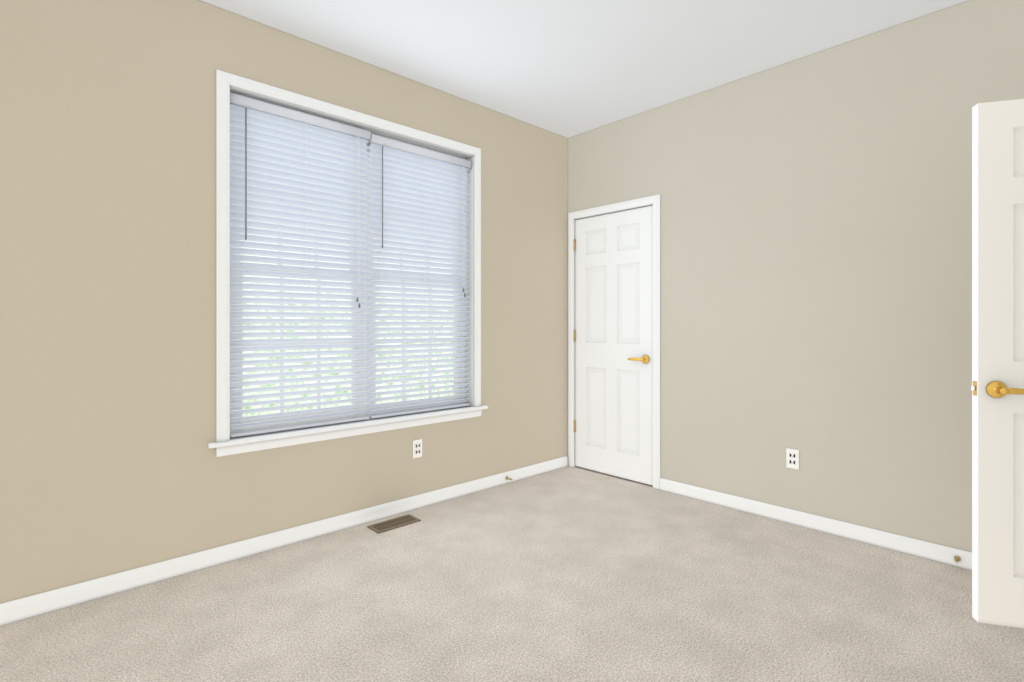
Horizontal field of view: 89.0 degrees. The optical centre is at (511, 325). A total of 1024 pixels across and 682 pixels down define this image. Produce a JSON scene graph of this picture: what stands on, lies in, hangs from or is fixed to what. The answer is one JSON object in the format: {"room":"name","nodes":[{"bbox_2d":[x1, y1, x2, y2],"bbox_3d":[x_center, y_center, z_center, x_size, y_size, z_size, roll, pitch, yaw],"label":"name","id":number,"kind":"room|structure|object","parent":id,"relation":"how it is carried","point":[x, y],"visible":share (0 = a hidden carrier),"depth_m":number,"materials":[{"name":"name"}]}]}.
{"room":"empty bedroom","nodes":[
{"label":"empty bedroom","id":0,"kind":"room"},
{"bbox_2d":[0,0,567,603],"bbox_3d":[-1.010,-0.196,3.085,4.140,2.740,0.160,0,0,-43],"label":"wall","id":1,"kind":"structure","parent":0,"point":[110,462],"depth_m":2.40,"materials":[{"name":"beige paint"}]},
{"bbox_2d":[0,456,567,625],"bbox_3d":[-0.955,1.133,3.017,3.887,0.083,0.013,0,0,-43],"label":"baseboard","id":2,"kind":"structure","parent":1,"relation":"attached to","point":[16,610],"depth_m":2.60,"materials":[{"name":"white wood"}]},
{"bbox_2d":[208,69,487,456],"bbox_3d":[-0.878,-0.304,3.175,1.752,1.900,0.205,0,0,-43],"label":"window unit","id":3,"kind":"structure","parent":1,"relation":"in","point":[318,394],"depth_m":2.99,"materials":[{"name":"white plastic"}]},
{"bbox_2d":[230,92,370,436],"bbox_3d":[-1.149,-0.302,2.896,0.771,1.737,0.066,0,0,-43],"label":"window blind","id":4,"kind":"object","parent":3,"relation":"attached to","point":[291,168],"visible":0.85,"depth_m":2.87,"materials":[{"name":"white plastic"}]},
{"bbox_2d":[368,134,471,418],"bbox_3d":[-0.582,-0.296,3.428,0.771,1.725,0.066,0,0,-43],"label":"window blind","id":5,"kind":"object","parent":3,"relation":"attached to","point":[418,195],"visible":0.96,"depth_m":3.40,"materials":[{"name":"white plastic"}]},
{"bbox_2d":[413,439,421,457],"bbox_3d":[-0.607,0.793,3.348,0.070,0.115,0.008,0,0,-43],"label":"electrical outlet","id":6,"kind":"object","parent":1,"relation":"attached to","point":[417,448],"visible":1,"depth_m":3.35,"materials":[{"name":"white plastic"}]},
{"bbox_2d":[0,466,1023,681],"bbox_3d":[0.571,1.224,1.398,4.140,0.100,4.784,0,0,-43],"label":"floor","id":7,"kind":"structure","parent":0,"point":[572,574],"depth_m":2.15,"materials":[{"name":"beige carpet"}]},
{"bbox_2d":[367,514,420,533],"bbox_3d":[-0.695,1.171,3.079,0.284,0.006,0.132,0,0,-43],"label":"floor vent","id":8,"kind":"object","parent":7,"relation":"in","point":[391,524],"visible":1,"depth_m":3.07,"materials":[{"name":"brown metal"}]},
{"bbox_2d":[200,0,967,137],"bbox_3d":[0.571,-1.616,1.398,4.140,0.100,4.784,0,0,-43],"label":"ceiling","id":9,"kind":"structure","parent":0,"point":[568,68],"depth_m":2.87,"materials":[{"name":"white paint"}]},
{"bbox_2d":[568,0,1023,551],"bbox_3d":[1.689,-0.196,3.159,0.140,2.740,3.424,0,0,-43],"label":"wall","id":10,"kind":"structure","parent":0,"point":[816,260],"depth_m":2.94,"materials":[{"name":"beige paint"}]},
{"bbox_2d":[574,205,652,485],"bbox_3d":[0.784,0.147,4.057,0.157,2.030,0.735,0,0,-43],"label":"closet door","id":11,"kind":"structure","parent":10,"relation":"in","point":[613,341],"depth_m":4.01,"materials":[{"name":"white wood"}]},
{"bbox_2d":[568,194,660,489],"bbox_3d":[0.806,0.119,4.072,0.139,2.110,0.857,0,0,-43],"label":"trim","id":12,"kind":"structure","parent":10,"relation":"attached to","point":[654,201],"depth_m":3.79,"materials":[{"name":"white wood"}]},
{"bbox_2d":[786,448,798,469],"bbox_3d":[1.660,0.790,3.082,0.008,0.115,0.070,0,0,-43],"label":"electrical outlet","id":13,"kind":"object","parent":10,"relation":"attached to","point":[792,458],"visible":1,"depth_m":3.08,"materials":[{"name":"white plastic"}]},
{"bbox_2d":[660,478,971,570],"bbox_3d":[1.890,1.133,2.833,0.013,0.083,2.434,0,0,-43],"label":"baseboard","id":14,"kind":"structure","parent":10,"relation":"attached to","point":[916,547],"depth_m":2.93,"materials":[{"name":"white wood"}]},
{"bbox_2d":[953,556,960,564],"bbox_3d":[2.135,1.134,2.503,0.081,0.025,0.024,0,0,-43],"label":"door stop","id":15,"kind":"object","parent":10,"relation":"attached to","point":[957,559],"visible":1,"depth_m":2.51,"materials":[{"name":"gold metal"}]},
{"bbox_2d":[971,99,1023,627],"bbox_3d":[2.212,0.147,1.947,0.820,2.030,0.157,0,0,16],"label":"entry door","id":16,"kind":"structure","parent":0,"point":[997,387],"depth_m":2.02,"materials":[{"name":"white wood"}]},
{"label":"outside","id":17,"kind":"structure","parent":0,"visible":0},
{"bbox_2d":[240,214,452,416],"bbox_3d":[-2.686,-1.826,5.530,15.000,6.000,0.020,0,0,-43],"label":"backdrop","id":18,"kind":"structure","parent":17,"point":[295,396],"depth_m":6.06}
]}

